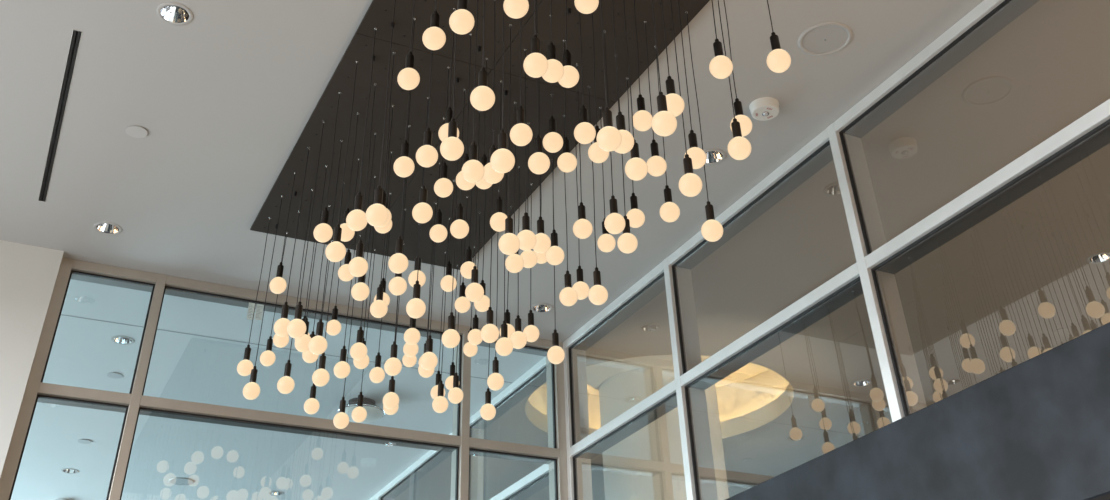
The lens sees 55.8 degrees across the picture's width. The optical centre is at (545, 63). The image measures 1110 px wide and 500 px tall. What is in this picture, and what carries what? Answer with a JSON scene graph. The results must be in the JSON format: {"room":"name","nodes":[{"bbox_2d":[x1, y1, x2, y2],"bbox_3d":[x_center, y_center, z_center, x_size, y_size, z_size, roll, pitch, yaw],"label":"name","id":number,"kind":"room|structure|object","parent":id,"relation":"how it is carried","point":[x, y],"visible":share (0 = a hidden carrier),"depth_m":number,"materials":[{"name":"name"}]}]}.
{"room":"building lobby","nodes":[
{"label":"building lobby","id":0,"kind":"room"},
{"bbox_2d":[0,240,63,477],"bbox_3d":[-5.969,2.619,4.688,5.944,5.000,0.291,15,-41,-21],"label":"wall","id":1,"kind":"structure","parent":0,"point":[28,273],"depth_m":6.83,"materials":[{"name":"white paint"}]},
{"bbox_2d":[0,258,567,499],"bbox_3d":[-1.516,3.169,7.073,4.057,3.200,0.190,15,-41,-21],"label":"window","id":2,"kind":"structure","parent":1,"relation":"in","point":[460,444],"depth_m":7.45,"materials":[{"name":"beige metal"}]},
{"bbox_2d":[247,302,255,319],"bbox_3d":[-2.151,1.816,7.670,0.053,0.130,0.001,15,-41,-21],"label":"sticker","id":3,"kind":"object","parent":2,"relation":"attached to","point":[251,306],"visible":0.99,"depth_m":7.67,"materials":[{"name":"grey paper"}]},
{"bbox_2d":[255,304,263,319],"bbox_3d":[-2.099,1.827,7.693,0.052,0.122,0.001,15,-41,-21],"label":"sticker","id":4,"kind":"object","parent":2,"relation":"attached to","point":[259,308],"visible":1,"depth_m":7.69,"materials":[{"name":"grey paper"}]},
{"bbox_2d":[0,0,1109,499],"bbox_3d":[-0.211,2.297,8.653,19.000,0.040,25.000,15,-41,-21],"label":"ceiling","id":5,"kind":"structure","parent":0,"point":[223,98],"depth_m":7.10,"materials":[{"name":"grey paint"}]},
{"bbox_2d":[38,29,81,201],"bbox_3d":[-2.776,0.334,5.982,0.045,0.052,1.879,15,-41,-21],"label":"ceiling vent","id":6,"kind":"object","parent":5,"relation":"in","point":[76,34],"visible":0.89,"depth_m":5.87,"materials":[{"name":"black metal"}]},
{"bbox_2d":[94,222,121,234],"bbox_3d":[-2.894,1.039,6.974,0.182,0.145,0.182,15,-41,-21],"label":"recessed light","id":7,"kind":"object","parent":5,"relation":"in","point":[108,228],"visible":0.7,"depth_m":6.97,"materials":[{"name":"grey paint"}]},
{"bbox_2d":[111,335,134,344],"bbox_3d":[-3.383,2.163,8.431,0.182,0.145,0.182,15,-41,-21],"label":"recessed light","id":8,"kind":"object","parent":5,"relation":"in","point":[124,340],"visible":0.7,"depth_m":8.43,"materials":[{"name":"grey paint"}]},
{"bbox_2d":[125,126,147,137],"bbox_3d":[-2.351,0.394,6.031,0.124,0.008,0.124,15,-41,-21],"label":"disc","id":9,"kind":"object","parent":5,"relation":"attached to","point":[134,131],"visible":1,"depth_m":6.03,"materials":[{"name":"grey plastic"}]},
{"bbox_2d":[156,2,193,25],"bbox_3d":[-1.845,-0.299,5.258,0.182,0.145,0.182,15,-41,-21],"label":"recessed light","id":10,"kind":"object","parent":5,"relation":"in","point":[173,13],"visible":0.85,"depth_m":5.26,"materials":[{"name":"grey paint"}]},
{"bbox_2d":[169,477,193,484],"bbox_3d":[-3.972,4.571,11.450,0.264,0.010,0.264,15,-41,-21],"label":"recessed light","id":11,"kind":"object","parent":5,"relation":"in","point":[178,481],"visible":1,"depth_m":11.43,"materials":[{"name":"grey"}]},
{"bbox_2d":[61,314,511,382],"bbox_3d":[-4.705,1.636,7.574,9.813,0.003,0.010,15,-41,-21],"label":"trim","id":12,"kind":"structure","parent":5,"relation":"attached to","point":[61,314],"depth_m":8.40,"materials":[{"name":"grey metal"}]},
{"bbox_2d":[337,397,384,422],"bbox_3d":[-1.683,3.184,9.593,0.432,0.162,0.432,15,-41,-21],"label":"light","id":13,"kind":"object","parent":5,"relation":"attached to","point":[374,412],"visible":0.64,"depth_m":9.50,"materials":[{"name":"white glass"}]},
{"bbox_2d":[369,357,548,499],"bbox_3d":[-1.450,5.769,10.488,0.190,3.200,7.473,15,-41,-21],"label":"window","id":14,"kind":"structure","parent":5,"relation":"attached to","point":[535,376],"depth_m":9.74,"materials":[{"name":"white metal"}]},
{"bbox_2d":[237,0,790,428],"bbox_3d":[-0.268,0.540,5.214,1.508,1.329,4.546,15,-41,-21],"label":"chandelier","id":15,"kind":"object","parent":5,"relation":"attached to","point":[379,15],"depth_m":5.51,"materials":[{"name":"black metal"}]},
{"bbox_2d":[243,345,250,359],"bbox_3d":[-1.776,1.728,6.252,0.036,0.098,0.036,15,-41,-21],"label":"socket","id":16,"kind":"object","parent":15,"relation":"attached to","point":[247,352],"depth_m":6.24,"materials":[{"name":"brown metal"}]},
{"bbox_2d":[250,366,257,382],"bbox_3d":[-1.637,1.752,5.890,0.036,0.098,0.036,15,-41,-21],"label":"socket","id":17,"kind":"object","parent":15,"relation":"attached to","point":[253,377],"depth_m":5.88,"materials":[{"name":"brown metal"}]},
{"bbox_2d":[276,262,283,276],"bbox_3d":[-1.513,1.183,5.981,0.036,0.098,0.036,15,-41,-21],"label":"socket","id":18,"kind":"object","parent":15,"relation":"attached to","point":[280,267],"depth_m":5.97,"materials":[{"name":"brown metal"}]},
{"bbox_2d":[281,302,288,318],"bbox_3d":[-1.375,1.309,5.539,0.036,0.098,0.036,15,-41,-21],"label":"socket","id":19,"kind":"object","parent":15,"relation":"attached to","point":[285,308],"depth_m":5.52,"materials":[{"name":"brown metal"}]},
{"bbox_2d":[284,360,291,376],"bbox_3d":[-1.433,1.703,5.839,0.036,0.098,0.036,15,-41,-21],"label":"socket","id":20,"kind":"object","parent":15,"relation":"attached to","point":[287,371],"depth_m":5.82,"materials":[{"name":"brown metal"}]},
{"bbox_2d":[294,301,302,318],"bbox_3d":[-1.234,1.242,5.248,0.036,0.098,0.036,15,-41,-21],"label":"socket","id":21,"kind":"object","parent":15,"relation":"attached to","point":[299,308],"depth_m":5.23,"materials":[{"name":"brown metal"}]},
{"bbox_2d":[316,319,323,335],"bbox_3d":[-1.163,1.367,5.409,0.036,0.098,0.036,15,-41,-21],"label":"socket","id":22,"kind":"object","parent":15,"relation":"attached to","point":[319,329],"depth_m":5.39,"materials":[{"name":"brown metal"}]},
{"bbox_2d":[319,352,325,368],"bbox_3d":[-1.231,1.648,5.793,0.036,0.098,0.036,15,-41,-21],"label":"socket","id":23,"kind":"object","parent":15,"relation":"attached to","point":[322,361],"depth_m":5.78,"materials":[{"name":"brown metal"}]},
{"bbox_2d":[321,207,328,223],"bbox_3d":[-1.106,0.770,5.264,0.036,0.098,0.036,15,-41,-21],"label":"socket","id":24,"kind":"object","parent":15,"relation":"attached to","point":[325,213],"depth_m":5.25,"materials":[{"name":"brown metal"}]},
{"bbox_2d":[333,224,341,241],"bbox_3d":[-0.971,0.798,4.899,0.036,0.098,0.036,15,-41,-21],"label":"socket","id":25,"kind":"object","parent":15,"relation":"attached to","point":[337,230],"depth_m":4.88,"materials":[{"name":"brown metal"}]},
{"bbox_2d":[339,397,345,412],"bbox_3d":[-1.223,2.067,6.330,0.036,0.098,0.036,15,-41,-21],"label":"socket","id":26,"kind":"object","parent":15,"relation":"attached to","point":[342,402],"depth_m":6.31,"materials":[{"name":"brown metal"}]},
{"bbox_2d":[340,346,346,361],"bbox_3d":[-1.161,1.675,6.029,0.036,0.098,0.036,15,-41,-21],"label":"socket","id":27,"kind":"object","parent":15,"relation":"attached to","point":[343,353],"depth_m":6.01,"materials":[{"name":"brown metal"}]},
{"bbox_2d":[344,249,351,263],"bbox_3d":[-1.105,1.091,5.875,0.036,0.098,0.036,15,-41,-21],"label":"socket","id":28,"kind":"object","parent":15,"relation":"attached to","point":[348,254],"depth_m":5.86,"materials":[{"name":"brown metal"}]},
{"bbox_2d":[354,192,362,209],"bbox_3d":[-0.835,0.622,4.690,0.036,0.098,0.036,15,-41,-21],"label":"socket","id":29,"kind":"object","parent":15,"relation":"attached to","point":[358,203],"depth_m":4.67,"materials":[{"name":"brown metal"}]},
{"bbox_2d":[355,240,363,257],"bbox_3d":[-0.898,0.903,5.075,0.036,0.098,0.036,15,-41,-21],"label":"socket","id":30,"kind":"object","parent":15,"relation":"attached to","point":[360,246],"depth_m":5.06,"materials":[{"name":"brown metal"}]},
{"bbox_2d":[356,327,363,342],"bbox_3d":[-1.026,1.510,5.811,0.036,0.098,0.036,15,-41,-21],"label":"socket","id":31,"kind":"object","parent":15,"relation":"attached to","point":[360,332],"depth_m":5.79,"materials":[{"name":"brown metal"}]},
{"bbox_2d":[374,185,382,203],"bbox_3d":[-0.699,0.556,4.397,0.036,0.098,0.036,15,-41,-21],"label":"socket","id":32,"kind":"object","parent":15,"relation":"attached to","point":[378,195],"depth_m":4.38,"materials":[{"name":"brown metal"}]},
{"bbox_2d":[376,284,383,300],"bbox_3d":[-0.894,1.244,5.672,0.036,0.098,0.036,15,-41,-21],"label":"socket","id":33,"kind":"object","parent":15,"relation":"attached to","point":[379,297],"depth_m":5.65,"materials":[{"name":"brown metal"}]},
{"bbox_2d":[388,376,394,392],"bbox_3d":[-0.885,1.860,6.056,0.036,0.098,0.036,15,-41,-21],"label":"socket","id":34,"kind":"object","parent":15,"relation":"attached to","point":[391,382],"depth_m":6.04,"materials":[{"name":"brown metal"}]},
{"bbox_2d":[390,341,397,357],"bbox_3d":[-0.820,1.558,5.688,0.036,0.098,0.036,15,-41,-21],"label":"socket","id":35,"kind":"object","parent":15,"relation":"attached to","point":[394,346],"depth_m":5.67,"materials":[{"name":"brown metal"}]},
{"bbox_2d":[395,236,403,253],"bbox_3d":[-0.696,0.873,5.010,0.036,0.098,0.036,15,-41,-21],"label":"socket","id":36,"kind":"object","parent":15,"relation":"attached to","point":[399,242],"depth_m":4.99,"materials":[{"name":"brown metal"}]},
{"bbox_2d":[401,140,408,156],"bbox_3d":[-0.638,0.393,4.775,0.036,0.098,0.036,15,-41,-21],"label":"socket","id":37,"kind":"object","parent":15,"relation":"attached to","point":[405,146],"depth_m":4.76,"materials":[{"name":"brown metal"}]},
{"bbox_2d":[405,52,413,68],"bbox_3d":[-0.579,-0.007,4.481,0.036,0.098,0.036,15,-41,-21],"label":"socket","id":38,"kind":"object","parent":15,"relation":"attached to","point":[409,64],"depth_m":4.46,"materials":[{"name":"brown metal"}]},
{"bbox_2d":[413,281,420,298],"bbox_3d":[-0.623,1.104,5.090,0.036,0.098,0.036,15,-41,-21],"label":"socket","id":39,"kind":"object","parent":15,"relation":"attached to","point":[416,287],"depth_m":5.07,"materials":[{"name":"brown metal"}]},
{"bbox_2d":[414,255,420,270],"bbox_3d":[-0.693,1.090,5.700,0.036,0.098,0.036,15,-41,-21],"label":"socket","id":40,"kind":"object","parent":15,"relation":"attached to","point":[416,259],"depth_m":5.68,"materials":[{"name":"brown metal"}]},
{"bbox_2d":[419,185,426,202],"bbox_3d":[-0.565,0.614,4.864,0.036,0.098,0.036,15,-41,-21],"label":"socket","id":41,"kind":"object","parent":15,"relation":"attached to","point":[423,192],"depth_m":4.85,"materials":[{"name":"brown metal"}]},
{"bbox_2d":[423,127,431,145],"bbox_3d":[-0.502,0.320,4.487,0.036,0.098,0.036,15,-41,-21],"label":"socket","id":42,"kind":"object","parent":15,"relation":"attached to","point":[427,141],"depth_m":4.47,"materials":[{"name":"brown metal"}]},
{"bbox_2d":[426,335,432,351],"bbox_3d":[-0.621,1.512,5.634,0.036,0.098,0.036,15,-41,-21],"label":"socket","id":43,"kind":"object","parent":15,"relation":"attached to","point":[429,342],"depth_m":5.62,"materials":[{"name":"brown metal"}]},
{"bbox_2d":[430,10,439,26],"bbox_3d":[-0.448,-0.173,4.264,0.036,0.098,0.036,15,-41,-21],"label":"socket","id":44,"kind":"object","parent":15,"relation":"attached to","point":[435,17],"depth_m":4.25,"materials":[{"name":"brown metal"}]},
{"bbox_2d":[435,209,442,224],"bbox_3d":[-0.563,0.821,5.561,0.036,0.098,0.036,15,-41,-21],"label":"socket","id":45,"kind":"object","parent":15,"relation":"attached to","point":[439,214],"depth_m":5.54,"materials":[{"name":"brown metal"}]},
{"bbox_2d":[440,162,447,178],"bbox_3d":[-0.499,0.536,5.179,0.036,0.098,0.036,15,-41,-21],"label":"socket","id":46,"kind":"object","parent":15,"relation":"attached to","point":[444,168],"depth_m":5.16,"materials":[{"name":"brown metal"}]},
{"bbox_2d":[445,107,452,123],"bbox_3d":[-0.439,0.245,4.801,0.036,0.098,0.036,15,-41,-21],"label":"socket","id":47,"kind":"object","parent":15,"relation":"attached to","point":[449,113],"depth_m":4.79,"materials":[{"name":"brown metal"}]},
{"bbox_2d":[448,312,454,329],"bbox_3d":[-0.485,1.337,5.423,0.036,0.098,0.036,15,-41,-21],"label":"socket","id":48,"kind":"object","parent":15,"relation":"attached to","point":[451,319],"depth_m":5.41,"materials":[{"name":"brown metal"}]},
{"bbox_2d":[448,118,456,136],"bbox_3d":[-0.369,0.264,4.186,0.036,0.098,0.036,15,-41,-21],"label":"socket","id":49,"kind":"object","parent":15,"relation":"attached to","point":[452,126],"depth_m":4.17,"materials":[{"name":"brown metal"}]},
{"bbox_2d":[456,204,463,219],"bbox_3d":[-0.428,0.752,5.269,0.036,0.098,0.036,15,-41,-21],"label":"socket","id":50,"kind":"object","parent":15,"relation":"attached to","point":[460,210],"depth_m":5.25,"materials":[{"name":"brown metal"}]},
{"bbox_2d":[469,141,477,160],"bbox_3d":[-0.299,0.370,4.361,0.036,0.098,0.036,15,-41,-21],"label":"socket","id":51,"kind":"object","parent":15,"relation":"attached to","point":[473,149],"depth_m":4.34,"materials":[{"name":"brown metal"}]},
{"bbox_2d":[471,266,477,282],"bbox_3d":[-0.354,1.070,5.284,0.036,0.098,0.036,15,-41,-21],"label":"socket","id":52,"kind":"object","parent":15,"relation":"attached to","point":[474,273],"depth_m":5.27,"materials":[{"name":"brown metal"}]},
{"bbox_2d":[478,67,487,85],"bbox_3d":[-0.238,0.059,3.998,0.036,0.098,0.036,15,-41,-21],"label":"socket","id":53,"kind":"object","parent":15,"relation":"attached to","point":[482,75],"depth_m":3.98,"materials":[{"name":"brown metal"}]},
{"bbox_2d":[486,307,493,323],"bbox_3d":[-0.282,1.296,5.367,0.036,0.098,0.036,15,-41,-21],"label":"socket","id":54,"kind":"object","parent":15,"relation":"attached to","point":[490,312],"depth_m":5.35,"materials":[{"name":"brown metal"}]},
{"bbox_2d":[489,144,496,162],"bbox_3d":[-0.227,0.401,4.594,0.036,0.098,0.036,15,-41,-21],"label":"socket","id":55,"kind":"object","parent":15,"relation":"attached to","point":[492,149],"depth_m":4.59,"materials":[{"name":"brown metal"}]},
{"bbox_2d":[492,357,498,372],"bbox_3d":[-0.279,1.706,5.910,0.036,0.098,0.036,15,-41,-21],"label":"socket","id":56,"kind":"object","parent":15,"relation":"attached to","point":[495,368],"depth_m":5.89,"materials":[{"name":"brown metal"}]},
{"bbox_2d":[496,196,502,212],"bbox_3d":[-0.227,0.709,5.215,0.036,0.098,0.036,15,-41,-21],"label":"socket","id":57,"kind":"object","parent":15,"relation":"attached to","point":[499,202],"depth_m":5.20,"materials":[{"name":"brown metal"}]},
{"bbox_2d":[498,129,506,148],"bbox_3d":[-0.165,0.301,4.070,0.036,0.098,0.036,15,-41,-21],"label":"socket","id":58,"kind":"object","parent":15,"relation":"attached to","point":[502,136],"depth_m":4.05,"materials":[{"name":"brown metal"}]},
{"bbox_2d":[501,321,507,337],"bbox_3d":[-0.216,1.410,5.537,0.036,0.098,0.036,15,-41,-21],"label":"socket","id":59,"kind":"object","parent":15,"relation":"attached to","point":[504,327],"depth_m":5.52,"materials":[{"name":"brown metal"}]},
{"bbox_2d":[505,215,512,233],"bbox_3d":[-0.158,0.713,4.613,0.036,0.098,0.036,15,-41,-21],"label":"socket","id":60,"kind":"object","parent":15,"relation":"attached to","point":[508,221],"depth_m":4.60,"materials":[{"name":"brown metal"}]},
{"bbox_2d":[517,106,524,123],"bbox_3d":[-0.101,0.222,4.386,0.036,0.098,0.036,15,-41,-21],"label":"socket","id":61,"kind":"object","parent":15,"relation":"attached to","point":[520,112],"depth_m":4.37,"materials":[{"name":"brown metal"}]},
{"bbox_2d":[522,212,529,230],"bbox_3d":[-0.089,0.737,4.850,0.036,0.098,0.036,15,-41,-21],"label":"socket","id":62,"kind":"object","parent":15,"relation":"attached to","point":[525,219],"depth_m":4.83,"materials":[{"name":"brown metal"}]},
{"bbox_2d":[531,35,539,52],"bbox_3d":[-0.037,-0.066,4.006,0.036,0.098,0.036,15,-41,-21],"label":"socket","id":63,"kind":"object","parent":15,"relation":"attached to","point":[535,42],"depth_m":3.99,"materials":[{"name":"brown metal"}]},
{"bbox_2d":[534,135,542,152],"bbox_3d":[-0.029,0.355,4.541,0.036,0.098,0.036,15,-41,-21],"label":"socket","id":64,"kind":"object","parent":15,"relation":"attached to","point":[538,142],"depth_m":4.53,"materials":[{"name":"brown metal"}]},
{"bbox_2d":[537,216,543,233],"bbox_3d":[-0.022,0.787,5.067,0.036,0.098,0.036,15,-41,-21],"label":"socket","id":65,"kind":"object","parent":15,"relation":"attached to","point":[540,223],"depth_m":5.05,"materials":[{"name":"brown metal"}]},
{"bbox_2d":[547,42,555,59],"bbox_3d":[0.026,-0.042,4.244,0.036,0.098,0.036,15,-41,-21],"label":"socket","id":66,"kind":"object","parent":15,"relation":"attached to","point":[551,49],"depth_m":4.23,"materials":[{"name":"brown metal"}]},
{"bbox_2d":[548,116,555,132],"bbox_3d":[0.034,0.289,4.847,0.036,0.098,0.036,15,-41,-21],"label":"socket","id":67,"kind":"object","parent":15,"relation":"attached to","point":[552,122],"depth_m":4.83,"materials":[{"name":"brown metal"}]},
{"bbox_2d":[551,230,557,246],"bbox_3d":[0.046,0.881,5.252,0.036,0.098,0.036,15,-41,-21],"label":"socket","id":68,"kind":"object","parent":15,"relation":"attached to","point":[554,236],"depth_m":5.23,"materials":[{"name":"brown metal"}]},
{"bbox_2d":[552,329,558,346],"bbox_3d":[0.056,1.484,5.649,0.036,0.098,0.036,15,-41,-21],"label":"socket","id":69,"kind":"object","parent":15,"relation":"attached to","point":[555,336],"depth_m":5.63,"materials":[{"name":"brown metal"}]},
{"bbox_2d":[563,137,569,152],"bbox_3d":[0.102,0.397,5.021,0.036,0.098,0.036,15,-41,-21],"label":"socket","id":70,"kind":"object","parent":15,"relation":"attached to","point":[566,143],"depth_m":5.01,"materials":[{"name":"brown metal"}]},
{"bbox_2d":[563,49,571,65],"bbox_3d":[0.095,-0.017,4.480,0.036,0.098,0.036,15,-41,-21],"label":"socket","id":71,"kind":"object","parent":15,"relation":"attached to","point":[567,61],"depth_m":4.46,"materials":[{"name":"brown metal"}]},
{"bbox_2d":[564,270,571,287],"bbox_3d":[0.116,1.104,5.338,0.036,0.098,0.036,15,-41,-21],"label":"socket","id":72,"kind":"object","parent":15,"relation":"attached to","point":[567,277],"depth_m":5.32,"materials":[{"name":"brown metal"}]},
{"bbox_2d":[576,266,583,281],"bbox_3d":[0.185,1.125,5.578,0.036,0.098,0.036,15,-41,-21],"label":"socket","id":73,"kind":"object","parent":15,"relation":"attached to","point":[579,271],"depth_m":5.56,"materials":[{"name":"brown metal"}]},
{"bbox_2d":[578,202,585,218],"bbox_3d":[0.176,0.714,5.037,0.036,0.098,0.036,15,-41,-21],"label":"socket","id":74,"kind":"object","parent":15,"relation":"attached to","point":[581,208],"depth_m":5.02,"materials":[{"name":"brown metal"}]},
{"bbox_2d":[580,105,587,122],"bbox_3d":[0.168,0.227,4.552,0.036,0.098,0.036,15,-41,-21],"label":"socket","id":75,"kind":"object","parent":15,"relation":"attached to","point":[583,111],"depth_m":4.53,"materials":[{"name":"brown metal"}]},
{"bbox_2d":[594,125,599,142],"bbox_3d":[0.236,0.326,4.732,0.036,0.098,0.036,15,-41,-21],"label":"socket","id":76,"kind":"object","parent":15,"relation":"attached to","point":[597,129],"depth_m":4.72,"materials":[{"name":"brown metal"}]},
{"bbox_2d":[593,267,600,284],"bbox_3d":[0.250,1.031,5.050,0.036,0.098,0.036,15,-41,-21],"label":"socket","id":77,"kind":"object","parent":15,"relation":"attached to","point":[596,274],"depth_m":5.04,"materials":[{"name":"brown metal"}]},
{"bbox_2d":[602,218,608,234],"bbox_3d":[0.313,0.852,5.444,0.036,0.098,0.036,15,-41,-21],"label":"socket","id":78,"kind":"object","parent":15,"relation":"attached to","point":[604,232],"depth_m":5.42,"materials":[{"name":"brown metal"}]},
{"bbox_2d":[603,107,612,126],"bbox_3d":[0.237,0.209,3.966,0.036,0.098,0.036,15,-41,-21],"label":"socket","id":79,"kind":"object","parent":15,"relation":"attached to","point":[607,114],"depth_m":3.95,"materials":[{"name":"brown metal"}]},
{"bbox_2d":[609,195,617,213],"bbox_3d":[0.310,0.644,4.746,0.036,0.098,0.036,15,-41,-21],"label":"socket","id":80,"kind":"object","parent":15,"relation":"attached to","point":[613,202],"depth_m":4.73,"materials":[{"name":"brown metal"}]},
{"bbox_2d":[616,111,625,129],"bbox_3d":[0.303,0.237,4.201,0.036,0.098,0.036,15,-41,-21],"label":"socket","id":81,"kind":"object","parent":15,"relation":"attached to","point":[620,119],"depth_m":4.19,"materials":[{"name":"brown metal"}]},
{"bbox_2d":[623,216,629,233],"bbox_3d":[0.380,0.761,4.913,0.036,0.098,0.036,15,-41,-21],"label":"socket","id":82,"kind":"object","parent":15,"relation":"attached to","point":[626,230],"depth_m":4.89,"materials":[{"name":"brown metal"}]},
{"bbox_2d":[630,193,637,208],"bbox_3d":[0.443,0.692,5.222,0.036,0.098,0.036,15,-41,-21],"label":"socket","id":83,"kind":"object","parent":15,"relation":"attached to","point":[633,199],"depth_m":5.21,"materials":[{"name":"brown metal"}]},
{"bbox_2d":[630,139,639,158],"bbox_3d":[0.373,0.362,4.362,0.036,0.098,0.036,15,-41,-21],"label":"socket","id":84,"kind":"object","parent":15,"relation":"attached to","point":[634,151],"depth_m":4.34,"materials":[{"name":"brown metal"}]},
{"bbox_2d":[637,94,645,110],"bbox_3d":[0.435,0.185,4.753,0.036,0.098,0.036,15,-41,-21],"label":"socket","id":85,"kind":"object","parent":15,"relation":"attached to","point":[640,100],"depth_m":4.74,"materials":[{"name":"brown metal"}]},
{"bbox_2d":[650,139,658,156],"bbox_3d":[0.506,0.397,4.847,0.036,0.098,0.036,15,-41,-21],"label":"socket","id":86,"kind":"object","parent":15,"relation":"attached to","point":[654,145],"depth_m":4.83,"materials":[{"name":"brown metal"}]},
{"bbox_2d":[657,92,667,111],"bbox_3d":[0.438,0.150,3.925,0.036,0.098,0.036,15,-41,-21],"label":"socket","id":87,"kind":"object","parent":15,"relation":"attached to","point":[661,99],"depth_m":3.91,"materials":[{"name":"brown metal"}]},
{"bbox_2d":[664,185,671,202],"bbox_3d":[0.578,0.620,4.934,0.036,0.098,0.036,15,-41,-21],"label":"socket","id":88,"kind":"object","parent":15,"relation":"attached to","point":[667,191],"depth_m":4.92,"materials":[{"name":"brown metal"}]},
{"bbox_2d":[665,76,675,93],"bbox_3d":[0.505,0.094,4.222,0.036,0.098,0.036,15,-41,-21],"label":"socket","id":89,"kind":"object","parent":15,"relation":"attached to","point":[670,86],"depth_m":4.21,"materials":[{"name":"brown metal"}]},
{"bbox_2d":[683,154,692,173],"bbox_3d":[0.578,0.412,4.237,0.036,0.098,0.036,15,-41,-21],"label":"socket","id":90,"kind":"object","parent":15,"relation":"attached to","point":[687,161],"depth_m":4.22,"materials":[{"name":"brown metal"}]},
{"bbox_2d":[688,130,697,147],"bbox_3d":[0.642,0.334,4.553,0.036,0.098,0.036,15,-41,-21],"label":"socket","id":91,"kind":"object","parent":15,"relation":"attached to","point":[692,136],"depth_m":4.54,"materials":[{"name":"brown metal"}]},
{"bbox_2d":[705,201,714,219],"bbox_3d":[0.718,0.648,4.570,0.036,0.098,0.036,15,-41,-21],"label":"socket","id":92,"kind":"object","parent":15,"relation":"attached to","point":[709,210],"depth_m":4.55,"materials":[{"name":"brown metal"}]},
{"bbox_2d":[713,39,723,56],"bbox_3d":[0.702,-0.058,4.252,0.036,0.098,0.036,15,-41,-21],"label":"socket","id":93,"kind":"object","parent":15,"relation":"attached to","point":[717,45],"depth_m":4.24,"materials":[{"name":"brown metal"}]},
{"bbox_2d":[731,118,741,137],"bbox_3d":[0.777,0.268,4.260,0.036,0.098,0.036,15,-41,-21],"label":"socket","id":94,"kind":"object","parent":15,"relation":"attached to","point":[736,129],"depth_m":4.24,"materials":[{"name":"brown metal"}]},
{"bbox_2d":[734,98,743,115],"bbox_3d":[0.843,0.196,4.571,0.036,0.098,0.036,15,-41,-21],"label":"socket","id":95,"kind":"object","parent":15,"relation":"attached to","point":[738,108],"depth_m":4.55,"materials":[{"name":"brown metal"}]},
{"bbox_2d":[770,32,780,49],"bbox_3d":[0.917,-0.083,4.180,0.036,0.098,0.036,15,-41,-21],"label":"socket","id":96,"kind":"object","parent":15,"relation":"attached to","point":[774,39],"depth_m":4.17,"materials":[{"name":"brown metal"}]},
{"bbox_2d":[531,303,552,312],"bbox_3d":[-0.027,1.839,8.137,0.182,0.145,0.182,15,-41,-21],"label":"recessed light","id":97,"kind":"object","parent":5,"relation":"in","point":[540,307],"visible":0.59,"depth_m":8.14,"materials":[{"name":"grey paint"}]},
{"bbox_2d":[525,355,793,438],"bbox_3d":[1.065,2.993,10.112,3.050,0.640,3.050,15,-41,-21],"label":"ceiling light","id":98,"kind":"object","parent":5,"relation":"attached to","point":[754,395],"depth_m":10.82,"materials":[{"name":"beige paint"}]},
{"bbox_2d":[586,355,672,390],"bbox_3d":[0.806,2.622,9.387,1.527,0.020,0.966,-27,-44,29],"label":"cove","id":99,"kind":"object","parent":98,"relation":"attached to","point":[597,374],"depth_m":9.56,"materials":[{"name":"paint"}]},
{"bbox_2d":[704,149,725,164],"bbox_3d":[1.015,0.519,6.446,0.182,0.145,0.182,15,-41,-21],"label":"recessed light","id":100,"kind":"object","parent":5,"relation":"in","point":[713,156],"visible":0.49,"depth_m":6.45,"materials":[{"name":"grey paint"}]},
{"bbox_2d":[749,97,778,120],"bbox_3d":[1.250,0.269,5.959,0.168,0.068,0.168,15,-41,-21],"label":"smoke detector","id":101,"kind":"object","parent":5,"relation":"attached to","point":[764,108],"visible":1,"depth_m":5.92,"materials":[{"name":"white plastic"}]},
{"bbox_2d":[798,22,852,55],"bbox_3d":[1.470,-0.124,5.502,0.284,0.008,0.284,15,-41,-21],"label":"loudspeaker","id":102,"kind":"object","parent":5,"relation":"attached to","point":[826,38],"visible":1,"depth_m":5.50,"materials":[{"name":"grey paint"}]},
{"bbox_2d":[802,26,847,52],"bbox_3d":[1.470,-0.125,5.503,0.235,0.004,0.235,-15,-39,17],"label":"grille","id":103,"kind":"object","parent":102,"relation":"attached to","point":[815,39],"depth_m":5.50,"materials":[{"name":"grey"}]},
{"bbox_2d":[852,379,871,386],"bbox_3d":[2.889,2.864,9.598,0.182,0.145,0.182,15,-41,-21],"label":"recessed light","id":104,"kind":"object","parent":5,"relation":"in","point":[864,382],"visible":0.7,"depth_m":9.60,"materials":[{"name":"grey paint"}]},
{"bbox_2d":[1087,252,1109,263],"bbox_3d":[4.043,1.366,7.678,0.182,0.145,0.182,15,-41,-21],"label":"recessed light","id":105,"kind":"object","parent":5,"relation":"in","point":[1102,257],"visible":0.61,"depth_m":7.68,"materials":[{"name":"grey paint"}]},
{"bbox_2d":[726,322,1109,499],"bbox_3d":[2.009,2.589,3.448,0.243,3.163,5.200,15,-41,-21],"label":"wall","id":106,"kind":"structure","parent":0,"point":[1038,428],"depth_m":4.27,"materials":[{"name":"paint"}]},
{"bbox_2d":[563,0,1109,499],"bbox_3d":[1.853,1.586,5.126,0.190,3.200,7.273,15,-41,-21],"label":"window","id":107,"kind":"structure","parent":106,"relation":"in","point":[875,267],"depth_m":5.98,"materials":[{"name":"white metal"}]},
{"bbox_3d":[-0.090,6.329,5.582,19.000,0.100,25.000,15,-41,-21],"label":"floor","id":108,"kind":"structure","parent":0,"visible":0},
{"bbox_2d":[599,356,728,499],"bbox_3d":[1.125,4.989,8.591,1.110,5.620,1.110,15,-41,-21],"label":"column","id":109,"kind":"structure","parent":108,"relation":"on","point":[647,464],"depth_m":9.26,"materials":[{"name":"paint"}]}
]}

